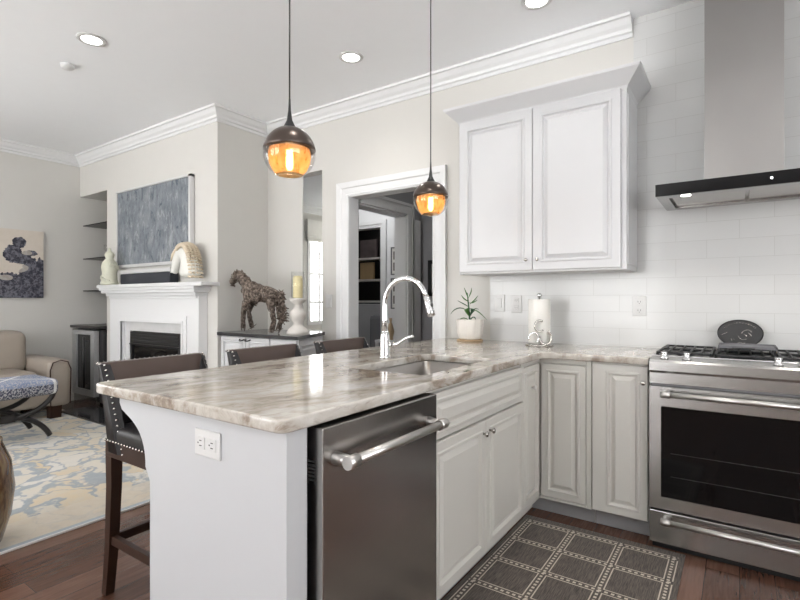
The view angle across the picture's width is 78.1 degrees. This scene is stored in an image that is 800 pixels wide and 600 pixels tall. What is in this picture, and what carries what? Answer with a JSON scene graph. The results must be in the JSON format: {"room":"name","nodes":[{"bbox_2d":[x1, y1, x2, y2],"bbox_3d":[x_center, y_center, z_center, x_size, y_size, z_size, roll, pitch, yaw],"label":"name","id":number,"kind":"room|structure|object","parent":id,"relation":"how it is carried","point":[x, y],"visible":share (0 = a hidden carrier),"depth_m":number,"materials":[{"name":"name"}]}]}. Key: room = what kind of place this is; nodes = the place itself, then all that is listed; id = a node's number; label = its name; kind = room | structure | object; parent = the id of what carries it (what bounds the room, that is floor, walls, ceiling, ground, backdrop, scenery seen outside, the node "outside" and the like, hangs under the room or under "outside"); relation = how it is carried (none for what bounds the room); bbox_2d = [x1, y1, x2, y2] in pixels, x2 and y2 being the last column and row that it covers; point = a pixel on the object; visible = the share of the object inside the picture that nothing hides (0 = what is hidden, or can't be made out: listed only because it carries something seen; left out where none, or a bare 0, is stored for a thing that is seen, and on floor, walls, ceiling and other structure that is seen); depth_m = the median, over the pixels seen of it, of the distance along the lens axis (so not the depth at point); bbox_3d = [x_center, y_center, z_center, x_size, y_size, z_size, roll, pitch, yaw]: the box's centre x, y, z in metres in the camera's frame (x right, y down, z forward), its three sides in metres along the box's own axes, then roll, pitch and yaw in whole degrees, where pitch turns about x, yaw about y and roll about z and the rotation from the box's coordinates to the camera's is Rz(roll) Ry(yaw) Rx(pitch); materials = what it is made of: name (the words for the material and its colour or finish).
{"room":"kitchen","nodes":[
{"label":"kitchen","id":0,"kind":"room"},
{"bbox_2d":[80,121,228,367],"bbox_3d":[-2.576,-0.255,5.428,2.700,2.910,0.600,0,0,35],"label":"wall","id":1,"kind":"structure","parent":0,"point":[203,152],"depth_m":4.56,"materials":[{"name":"beige paint"}]},
{"bbox_2d":[83,257,105,260],"bbox_3d":[-3.437,-0.495,5.972,0.661,0.010,0.460,0,0,35],"label":"glass shelf","id":2,"kind":"object","parent":1,"relation":"attached to","point":[95,258],"visible":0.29,"depth_m":5.91,"materials":[{"name":"grey glass"}]},
{"bbox_2d":[83,221,106,228],"bbox_3d":[-3.437,-0.895,5.972,0.661,0.010,0.460,0,0,35],"label":"glass shelf","id":3,"kind":"object","parent":1,"relation":"attached to","point":[103,225],"visible":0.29,"depth_m":5.89,"materials":[{"name":"grey glass"}]},
{"bbox_2d":[75,103,216,166],"bbox_3d":[-2.733,-1.655,5.109,2.804,0.110,0.104,0,0,35],"label":"trim","id":4,"kind":"structure","parent":1,"relation":"attached to","point":[205,115],"depth_m":4.94,"materials":[{"name":"white paint"}]},
{"bbox_2d":[116,174,193,267],"bbox_3d":[-2.507,-0.760,4.986,1.385,0.830,0.040,0,0,35],"label":"abstract painting","id":5,"kind":"object","parent":1,"relation":"attached to","point":[152,219],"visible":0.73,"depth_m":4.94,"materials":[{"name":"grey fabric"}]},
{"bbox_2d":[0,151,321,400],"bbox_3d":[-4.181,-0.255,5.610,0.150,2.910,12.100,0,0,35],"label":"wall","id":6,"kind":"structure","parent":0,"point":[39,195],"depth_m":5.75,"materials":[{"name":"beige paint"}]},
{"bbox_2d":[0,228,43,297],"bbox_3d":[-4.184,-0.398,5.441,0.034,0.750,0.418,0,0,35],"label":"print","id":7,"kind":"object","parent":6,"relation":"attached to","point":[21,251],"visible":1,"depth_m":5.43},
{"bbox_2d":[0,139,78,166],"bbox_3d":[-5.661,-1.655,3.236,0.104,0.110,6.510,0,0,35],"label":"trim","id":8,"kind":"structure","parent":6,"relation":"attached to","point":[7,146],"depth_m":5.54,"materials":[{"name":"white paint"}]},
{"bbox_2d":[303,205,321,215],"bbox_3d":[-2.034,-1.655,8.503,0.104,0.110,4.900,0,0,35],"label":"trim","id":9,"kind":"structure","parent":6,"relation":"attached to","point":[307,209],"depth_m":9.11,"materials":[{"name":"white paint"}]},
{"bbox_2d":[306,219,321,324],"bbox_3d":[-1.309,-0.510,9.661,0.185,1.940,1.532,0,0,35],"label":"window","id":10,"kind":"structure","parent":6,"relation":"in","point":[313,227],"depth_m":9.11,"materials":[{"name":"white glass"}]},
{"bbox_2d":[306,219,321,242],"bbox_3d":[-1.256,-1.280,9.625,0.055,0.400,1.532,0,0,35],"label":"shade","id":11,"kind":"object","parent":10,"relation":"attached to","point":[313,227],"depth_m":9.12,"materials":[{"name":"fabric"}]},
{"bbox_2d":[229,125,267,330],"bbox_3d":[-1.462,-0.255,4.789,0.140,2.910,0.570,0,0,35],"label":"wall","id":12,"kind":"structure","parent":0,"point":[248,169],"depth_m":4.68,"materials":[{"name":"beige paint"}]},
{"bbox_2d":[215,103,267,137],"bbox_3d":[-1.459,-1.655,4.578,0.104,0.110,0.674,0,0,35],"label":"trim","id":13,"kind":"structure","parent":12,"relation":"attached to","point":[225,115],"depth_m":4.56,"materials":[{"name":"white paint"}]},
{"bbox_2d":[0,0,694,208],"bbox_3d":[-0.365,-1.760,2.953,9.450,0.100,12.350,0,0,35],"label":"ceiling","id":14,"kind":"structure","parent":0,"point":[160,61],"depth_m":3.35,"materials":[{"name":"paint"}]},
{"bbox_2d":[60,62,74,70],"bbox_3d":[-2.415,-1.694,3.581,0.090,0.029,0.090,0,0,35],"label":"sprinkler cover","id":15,"kind":"object","parent":14,"relation":"attached to","point":[67,66],"visible":1,"depth_m":3.56,"materials":[{"name":"white plastic"}]},
{"bbox_2d":[76,32,106,46],"bbox_3d":[-2.023,-1.706,3.233,0.174,0.007,0.174,0,0,35],"label":"recessed light","id":16,"kind":"object","parent":14,"relation":"in","point":[90,39],"visible":1,"depth_m":3.23,"materials":[{"name":"white plastic"}]},
{"bbox_2d":[263,0,315,174],"bbox_3d":[-0.387,-1.070,1.730,0.182,1.277,0.182,0,0,35],"label":"pendant light","id":17,"kind":"object","parent":14,"relation":"hanging from","point":[289,141],"visible":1,"depth_m":1.72,"materials":[{"name":"black metal"}]},
{"bbox_2d":[339,51,362,62],"bbox_3d":[-0.345,-1.706,3.467,0.174,0.007,0.174,0,0,35],"label":"recessed light","id":18,"kind":"object","parent":14,"relation":"in","point":[346,56],"visible":1,"depth_m":3.46,"materials":[{"name":"white plastic"}]},
{"bbox_2d":[413,0,448,210],"bbox_3d":[0.157,-1.070,2.520,0.182,1.277,0.182,0,0,35],"label":"pendant light","id":19,"kind":"object","parent":14,"relation":"hanging from","point":[430,190],"visible":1,"depth_m":2.51,"materials":[{"name":"black metal"}]},
{"bbox_2d":[521,0,551,9],"bbox_3d":[0.779,-1.706,2.814,0.174,0.007,0.174,0,0,35],"label":"recessed light","id":20,"kind":"object","parent":14,"relation":"in","point":[527,4],"visible":1,"depth_m":2.84,"materials":[{"name":"white plastic"}]},
{"bbox_2d":[359,209,394,338],"bbox_3d":[-0.244,-0.255,6.311,1.680,2.910,0.120,0,0,35],"label":"wall","id":21,"kind":"structure","parent":0,"point":[364,215],"depth_m":6.17,"materials":[{"name":"white paint"}]},
{"bbox_2d":[359,219,386,334],"bbox_3d":[-0.562,0.095,6.439,0.950,2.210,0.030,0,0,35],"label":"trim","id":22,"kind":"structure","parent":21,"relation":"attached to","point":[382,224],"depth_m":6.20,"materials":[{"name":"white paint"}]},
{"bbox_2d":[391,247,394,274],"bbox_3d":[-0.061,-0.482,6.100,0.120,0.345,0.019,0,0,35],"label":"framed picture","id":23,"kind":"object","parent":21,"relation":"attached to","point":[392,248],"visible":0.44,"depth_m":6.11,"materials":[{"name":"grey fabric"}]},
{"bbox_2d":[391,278,394,308],"bbox_3d":[-0.061,-0.080,6.100,0.120,0.380,0.019,0,0,35],"label":"framed picture","id":24,"kind":"object","parent":21,"relation":"attached to","point":[392,279],"visible":0.42,"depth_m":6.11,"materials":[{"name":"grey fabric"}]},
{"bbox_2d":[358,191,420,336],"bbox_3d":[-0.132,-0.255,4.887,0.120,2.910,1.100,0,0,35],"label":"wall","id":25,"kind":"structure","parent":0,"point":[407,197],"depth_m":5.05,"materials":[{"name":"grey paint"}]},
{"bbox_2d":[359,196,413,343],"bbox_3d":[-0.163,0.105,4.823,0.160,2.190,0.880,0,0,35],"label":"trim","id":26,"kind":"structure","parent":25,"relation":"attached to","point":[403,213],"depth_m":5.06,"materials":[{"name":"white paint"}]},
{"bbox_2d":[412,219,420,341],"bbox_3d":[0.165,0.175,5.183,0.026,2.030,0.155,0,0,35],"label":"door","id":27,"kind":"structure","parent":25,"relation":"in","point":[416,299],"depth_m":5.17,"materials":[{"name":"white paint"}]},
{"bbox_2d":[0,400,799,599],"bbox_3d":[-0.365,1.240,2.953,9.450,0.080,12.350,0,0,35],"label":"floor","id":28,"kind":"structure","parent":0,"point":[68,565],"depth_m":2.17,"materials":[{"name":"brown wood"}]},
{"bbox_2d":[0,409,149,554],"bbox_3d":[-3.524,1.192,2.870,3.340,0.013,3.930,0,0,35],"label":"rug","id":29,"kind":"object","parent":28,"relation":"on","point":[60,477],"visible":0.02,"depth_m":3.26,"materials":[{"name":"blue fabric"}]},
{"bbox_2d":[0,436,15,541],"bbox_3d":[-2.115,0.932,2.306,0.500,0.505,0.500,0,0,35],"label":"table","id":30,"kind":"object","parent":29,"relation":"on","point":[7,479],"visible":1,"depth_m":2.36,"materials":[{"name":"brown wood"}]},
{"bbox_2d":[0,375,57,435],"bbox_3d":[-3.384,0.927,4.096,0.500,0.493,0.790,0,0,35],"label":"footstool","id":31,"kind":"object","parent":29,"relation":"on","point":[25,387],"visible":1,"depth_m":4.16,"materials":[{"name":"blue fabric"}]},
{"bbox_2d":[0,375,57,400],"bbox_3d":[-3.384,0.748,4.096,0.500,0.135,0.790,0,0,35],"label":"cushion","id":32,"kind":"object","parent":31,"relation":"on","point":[25,386],"depth_m":4.13,"materials":[{"name":"blue fabric"}]},
{"bbox_2d":[0,330,71,418],"bbox_3d":[-4.426,0.759,4.231,0.870,0.879,2.550,0,0,35],"label":"sofa","id":33,"kind":"object","parent":29,"relation":"on","point":[14,361],"visible":0.71,"depth_m":4.99,"materials":[{"name":"beige fabric"}]},
{"bbox_2d":[0,332,25,369],"bbox_3d":[-4.316,0.545,4.841,0.320,0.430,1.020,0,0,35],"label":"cushion","id":34,"kind":"object","parent":33,"relation":"on","point":[12,344],"depth_m":5.06,"materials":[{"name":"beige fabric"}]},
{"bbox_2d":[0,368,35,377],"bbox_3d":[-4.020,0.780,4.583,0.580,0.160,0.930,0,0,35],"label":"seat cushion","id":35,"kind":"object","parent":33,"relation":"on","point":[4,372],"depth_m":4.76,"materials":[{"name":"beige fabric"}]},
{"bbox_2d":[62,406,104,425],"bbox_3d":[-2.688,1.185,4.780,1.950,0.029,0.325,0,0,35],"label":"hearth slab","id":36,"kind":"object","parent":28,"relation":"on","point":[95,414],"visible":0.26,"depth_m":5.08,"materials":[{"name":"black stone"}]},
{"bbox_2d":[72,328,106,405],"bbox_3d":[-3.495,0.770,5.892,0.640,0.860,0.619,0,0,35],"label":"cabinet","id":37,"kind":"object","parent":28,"relation":"on","point":[89,346],"visible":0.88,"depth_m":5.66,"materials":[{"name":"white wood"}]},
{"bbox_2d":[70,323,106,328],"bbox_3d":[-3.476,0.310,5.915,0.663,0.030,0.600,0,0,35],"label":"countertop","id":38,"kind":"structure","parent":37,"relation":"on","point":[88,326],"depth_m":5.70,"materials":[{"name":"brown wood"}]},
{"bbox_2d":[96,353,208,595],"bbox_3d":[-0.908,0.726,2.064,0.518,0.945,0.480,0,0,35],"label":"bar stool","id":39,"kind":"object","parent":28,"relation":"on","point":[123,442],"visible":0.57,"depth_m":1.98,"materials":[{"name":"leather"}]},
{"bbox_2d":[97,281,219,361],"bbox_3d":[-2.438,0.520,4.853,1.900,1.360,0.189,0,0,35],"label":"fireplace","id":40,"kind":"object","parent":28,"relation":"on","point":[147,320],"visible":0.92,"depth_m":4.81,"materials":[{"name":"white paint"}]},
{"bbox_2d":[100,248,118,284],"bbox_3d":[-3.078,-0.355,5.228,0.176,0.390,0.176,0,0,35],"label":"figurine","id":41,"kind":"object","parent":40,"relation":"on","point":[109,267],"visible":0.98,"depth_m":5.17,"materials":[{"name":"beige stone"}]},
{"bbox_2d":[120,267,177,283],"bbox_3d":[-2.529,-0.237,4.959,0.930,0.145,0.100,0,0,35],"label":"soundbar","id":42,"kind":"object","parent":40,"relation":"on","point":[153,275],"visible":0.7,"depth_m":4.87,"materials":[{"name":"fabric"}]},
{"bbox_2d":[121,272,177,283],"bbox_3d":[-2.532,-0.217,4.955,0.930,0.105,0.090,0,0,35],"label":"grille","id":43,"kind":"object","parent":42,"relation":"attached to","point":[126,277],"depth_m":4.88,"materials":[{"name":"metal"}]},
{"bbox_2d":[97,281,219,298],"bbox_3d":[-2.438,-0.087,4.853,1.900,0.145,0.189,0,0,35],"label":"mantel shelf","id":44,"kind":"object","parent":40,"relation":"attached to","point":[174,290],"depth_m":4.67,"materials":[{"name":"white paint"}]},
{"bbox_2d":[170,242,202,277],"bbox_3d":[-1.959,-0.362,4.496,0.411,0.336,0.162,0,0,35],"label":"sculpture","id":45,"kind":"object","parent":40,"relation":"on","point":[186,257],"visible":1,"depth_m":4.41,"materials":[{"name":"beige stone"}]},
{"bbox_2d":[120,398,306,599],"bbox_3d":[0.081,0.760,2.427,0.810,0.879,2.431,0,0,35],"label":"panels","id":46,"kind":"object","parent":28,"relation":"on","point":[234,527],"visible":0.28,"depth_m":1.33,"materials":[{"name":"grey paint"}]},
{"bbox_2d":[195,427,220,460],"bbox_3d":[-0.536,0.400,1.370,0.115,0.075,0.010,0,0,35],"label":"wall outlet","id":47,"kind":"object","parent":46,"relation":"attached to","point":[207,443],"visible":1,"depth_m":1.36,"materials":[{"name":"white plastic"}]},
{"bbox_2d":[197,436,204,449],"bbox_3d":[-0.558,0.400,1.383,0.034,0.034,0.004,0,0,35],"label":"socket","id":48,"kind":"object","parent":47,"relation":"attached to","point":[200,439],"depth_m":1.38,"materials":[{"name":"white plastic"}]},
{"bbox_2d":[208,439,215,452],"bbox_3d":[-0.516,0.400,1.353,0.034,0.034,0.004,0,0,35],"label":"socket","id":49,"kind":"object","parent":47,"relation":"attached to","point":[211,442],"depth_m":1.35,"materials":[{"name":"white plastic"}]},
{"bbox_2d":[225,343,301,364],"bbox_3d":[-0.562,0.726,2.567,0.518,0.945,0.480,0,0,35],"label":"bar stool","id":50,"kind":"object","parent":28,"relation":"on","point":[273,352],"visible":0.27,"depth_m":2.65,"materials":[{"name":"brown leather"}]},
{"bbox_2d":[217,329,324,365],"bbox_3d":[-1.058,0.743,4.345,1.020,0.915,0.559,0,0,35],"label":"base cabinet","id":51,"kind":"object","parent":28,"relation":"on","point":[240,339],"visible":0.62,"depth_m":4.20,"materials":[{"name":"white paint"}]},
{"bbox_2d":[229,269,288,332],"bbox_3d":[-1.239,0.004,4.268,0.743,0.560,0.200,0,0,31],"label":"horse","id":52,"kind":"object","parent":51,"relation":"on","point":[253,292],"visible":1,"depth_m":4.20},
{"bbox_2d":[286,272,308,334],"bbox_3d":[-0.851,0.025,4.107,0.190,0.520,0.190,0,0,35],"label":"candle holder","id":53,"kind":"object","parent":51,"relation":"on","point":[297,314],"visible":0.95,"depth_m":4.06,"materials":[{"name":"white ceramic"}]},
{"bbox_2d":[293,276,302,297],"bbox_3d":[-0.851,-0.108,4.107,0.080,0.183,0.080,0,0,35],"label":"pillar candle","id":54,"kind":"object","parent":53,"relation":"in","point":[297,280],"visible":1,"depth_m":4.07,"materials":[{"name":"yellow wax"}]},
{"bbox_2d":[313,337,368,353],"bbox_3d":[-0.208,0.726,3.081,0.518,0.945,0.480,0,0,35],"label":"bar stool","id":55,"kind":"object","parent":28,"relation":"on","point":[335,345],"visible":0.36,"depth_m":3.17,"materials":[{"name":"brown leather"}]},
{"bbox_2d":[359,229,379,303],"bbox_3d":[-0.213,0.000,7.802,1.400,2.400,0.310,0,0,35],"label":"bookcase","id":56,"kind":"object","parent":28,"relation":"on","point":[369,289],"visible":0.02,"depth_m":8.10,"materials":[{"name":"brown wood"}]},
{"bbox_2d":[360,262,374,278],"bbox_3d":[-0.521,-0.465,7.910,0.270,0.270,0.040,0,0,35],"label":"box","id":57,"kind":"object","parent":56,"relation":"on","point":[367,270],"visible":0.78,"depth_m":7.89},
{"bbox_2d":[360,239,377,257],"bbox_3d":[-0.496,-0.815,7.893,0.330,0.290,0.040,0,0,35],"label":"box","id":58,"kind":"object","parent":56,"relation":"on","point":[368,248],"visible":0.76,"depth_m":7.87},
{"bbox_2d":[359,304,379,346],"bbox_3d":[-0.416,0.630,7.480,0.730,1.140,0.350,0,0,35],"label":"base cabinet","id":59,"kind":"object","parent":28,"relation":"on","point":[366,311],"visible":0.14,"depth_m":7.32,"materials":[{"name":"grey wood"}]},
{"bbox_2d":[370,315,379,346],"bbox_3d":[-0.252,0.710,6.863,0.600,0.980,0.420,0,0,35],"label":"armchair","id":60,"kind":"object","parent":28,"relation":"on","point":[375,319],"visible":0.09,"depth_m":7.05,"materials":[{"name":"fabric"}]},
{"bbox_2d":[307,393,449,599],"bbox_3d":[-0.264,0.761,1.634,0.692,0.868,0.583,0,0,35],"label":"dishwasher","id":61,"kind":"object","parent":28,"relation":"in","point":[371,473],"visible":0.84,"depth_m":1.42,"materials":[{"name":"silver metal"}]},
{"bbox_2d":[375,339,394,346],"bbox_3d":[-0.061,0.840,5.924,0.420,0.720,0.250,0,0,35],"label":"console table","id":62,"kind":"object","parent":28,"relation":"on","point":[377,342],"visible":0.18,"depth_m":5.93,"materials":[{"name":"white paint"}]},
{"bbox_2d":[388,318,393,339],"bbox_3d":[-0.113,0.350,5.954,0.090,0.260,0.090,0,0,35],"label":"vase","id":63,"kind":"object","parent":62,"relation":"on","point":[390,326],"visible":0.79,"depth_m":5.93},
{"bbox_2d":[426,365,523,599],"bbox_3d":[0.134,0.761,2.273,0.623,0.878,0.913,0,0,35],"label":"base cabinet","id":64,"kind":"object","parent":28,"relation":"on","point":[480,454],"visible":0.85,"depth_m":2.03,"materials":[{"name":"beige paint"}]},
{"bbox_2d":[96,338,660,433],"bbox_3d":[0.250,0.302,2.304,1.469,0.035,2.478,0,0,35],"label":"countertop","id":65,"kind":"structure","parent":64,"relation":"on","point":[286,395],"depth_m":1.75,"materials":[{"name":"beige stone"}]},
{"bbox_2d":[379,276,434,358],"bbox_3d":[0.053,0.085,2.379,0.314,0.400,0.140,0,0,35],"label":"faucet","id":66,"kind":"object","parent":65,"relation":"on","point":[385,344],"visible":1,"depth_m":2.40,"materials":[{"name":"silver metal"}]},
{"bbox_2d":[375,361,469,374],"bbox_3d":[0.114,0.418,2.237,0.416,0.194,0.671,0,0,35],"label":"sink","id":67,"kind":"object","parent":65,"relation":"in","point":[422,367],"visible":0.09,"depth_m":2.53,"materials":[{"name":"metal"}]},
{"bbox_2d":[451,288,486,341],"bbox_3d":[0.490,0.100,3.438,0.217,0.371,0.194,0,0,35],"label":"potted plant","id":68,"kind":"object","parent":65,"relation":"on","point":[468,330],"visible":0.98,"depth_m":3.38,"materials":[{"name":"green plant"}]},
{"bbox_2d":[525,293,552,345],"bbox_3d":[0.875,0.121,3.108,0.178,0.328,0.173,0,0,0],"label":"paper towel holder","id":69,"kind":"object","parent":65,"relation":"on","point":[539,295],"visible":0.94,"depth_m":3.02,"materials":[{"name":"silver metal"}]},
{"bbox_2d":[528,299,549,343],"bbox_3d":[0.879,0.134,3.110,0.134,0.277,0.134,0,0,35],"label":"paper towel roll","id":70,"kind":"object","parent":69,"relation":"on","point":[538,309],"visible":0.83,"depth_m":3.05,"materials":[{"name":"white paper"}]},
{"bbox_2d":[507,359,595,531],"bbox_3d":[0.732,0.761,2.940,0.850,0.878,0.857,0,0,35],"label":"base cabinet","id":71,"kind":"object","parent":28,"relation":"on","point":[557,401],"visible":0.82,"depth_m":2.66,"materials":[{"name":"beige paint"}]},
{"bbox_2d":[442,515,684,599],"bbox_3d":[0.592,1.195,1.902,0.766,0.008,1.505,0,0,35],"label":"kitchen rug","id":72,"kind":"object","parent":28,"relation":"on","point":[539,558],"visible":1,"depth_m":2.18,"materials":[{"name":"grey fabric"}]},
{"bbox_2d":[592,362,650,535],"bbox_3d":[1.268,0.761,2.728,0.269,0.878,0.597,0,0,35],"label":"base cabinet","id":73,"kind":"object","parent":28,"relation":"on","point":[620,392],"visible":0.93,"depth_m":2.51,"materials":[{"name":"beige paint"}]},
{"bbox_2d":[649,344,799,581],"bbox_3d":[1.677,0.723,2.398,0.762,0.947,0.684,0,0,35],"label":"gas range","id":74,"kind":"object","parent":28,"relation":"on","point":[724,427],"visible":0.88,"depth_m":2.22,"materials":[{"name":"metal"}]},
{"bbox_2d":[659,349,799,361],"bbox_3d":[1.724,0.283,2.467,0.752,0.010,0.500,0,0,35],"label":"cooktop","id":75,"kind":"object","parent":74,"relation":"in","point":[673,352],"depth_m":2.42,"materials":[{"name":"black metal"}]},
{"bbox_2d":[717,320,763,343],"bbox_3d":[1.821,0.179,2.642,0.206,0.147,0.043,0,0,35],"label":"oval plaque","id":76,"kind":"object","parent":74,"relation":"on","point":[733,331],"visible":0.94,"depth_m":2.64,"materials":[{"name":"metal"}]},
{"bbox_2d":[718,342,777,355],"bbox_3d":[1.687,0.238,2.397,0.230,0.038,0.197,0,0,35],"label":"tray","id":77,"kind":"object","parent":74,"relation":"on","point":[735,346],"visible":1,"depth_m":2.37,"materials":[{"name":"grey metal"}]},
{"bbox_2d":[421,200,431,340],"bbox_3d":[0.958,-0.255,4.865,1.940,2.910,0.100,0,0,35],"label":"wall","id":78,"kind":"structure","parent":0,"point":[426,215],"depth_m":5.28,"materials":[{"name":"grey paint"}]},
{"bbox_2d":[428,260,431,295],"bbox_3d":[0.460,-0.230,5.128,0.380,0.380,0.029,0,0,35],"label":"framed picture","id":79,"kind":"object","parent":78,"relation":"attached to","point":[429,261],"visible":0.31,"depth_m":5.21,"materials":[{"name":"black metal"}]},
{"bbox_2d":[268,0,799,353],"bbox_3d":[1.377,-0.255,3.102,6.450,2.910,0.128,0,0,35],"label":"wall","id":80,"kind":"structure","parent":0,"point":[699,270],"depth_m":2.96,"materials":[{"name":"white tile"}]},
{"bbox_2d":[336,165,446,338],"bbox_3d":[-0.067,0.090,4.086,1.095,2.220,0.155,0,0,35],"label":"trim","id":81,"kind":"structure","parent":80,"relation":"attached to","point":[348,194],"depth_m":4.16,"materials":[{"name":"white paint"}]},
{"bbox_2d":[266,11,632,134],"bbox_3d":[0.025,-1.655,3.902,3.315,0.110,0.104,0,0,35],"label":"trim","id":82,"kind":"structure","parent":80,"relation":"attached to","point":[613,29],"depth_m":3.53,"materials":[{"name":"white paint"}]},
{"bbox_2d":[495,295,504,311],"bbox_3d":[0.703,0.022,3.481,0.075,0.118,0.010,0,0,35],"label":"light switch","id":83,"kind":"object","parent":80,"relation":"attached to","point":[499,299],"visible":1,"depth_m":3.48,"materials":[{"name":"white plastic"}]},
{"bbox_2d":[511,296,521,312],"bbox_3d":[0.805,0.028,3.412,0.075,0.118,0.010,0,0,35],"label":"wall outlet","id":84,"kind":"object","parent":80,"relation":"attached to","point":[516,301],"visible":1,"depth_m":3.41,"materials":[{"name":"white plastic"}]},
{"bbox_2d":[443,61,650,276],"bbox_3d":[0.894,-0.719,3.117,1.198,1.098,0.408,0,0,35],"label":"upper cabinet","id":85,"kind":"object","parent":80,"relation":"attached to","point":[548,172],"visible":1,"depth_m":2.94,"materials":[{"name":"white paint"}]},
{"bbox_2d":[633,296,645,315],"bbox_3d":[1.443,0.037,2.972,0.075,0.118,0.010,0,0,35],"label":"wall outlet","id":86,"kind":"object","parent":80,"relation":"attached to","point":[639,302],"visible":1,"depth_m":2.97,"materials":[{"name":"white plastic"}]},
{"bbox_2d":[636,299,641,304],"bbox_3d":[1.442,0.011,2.970,0.034,0.034,0.004,0,0,35],"label":"socket","id":87,"kind":"object","parent":86,"relation":"attached to","point":[638,301],"depth_m":2.97,"materials":[{"name":"white plastic"}]},
{"bbox_2d":[636,308,641,312],"bbox_3d":[1.442,0.063,2.970,0.034,0.034,0.004,0,0,35],"label":"socket","id":88,"kind":"object","parent":86,"relation":"attached to","point":[638,310],"depth_m":2.97,"materials":[{"name":"white plastic"}]},
{"bbox_2d":[655,0,799,210],"bbox_3d":[1.740,-1.114,2.479,0.757,1.188,0.483,0,0,35],"label":"range hood","id":89,"kind":"object","parent":80,"relation":"attached to","point":[744,39],"visible":1,"depth_m":2.46,"materials":[{"name":"metal"}]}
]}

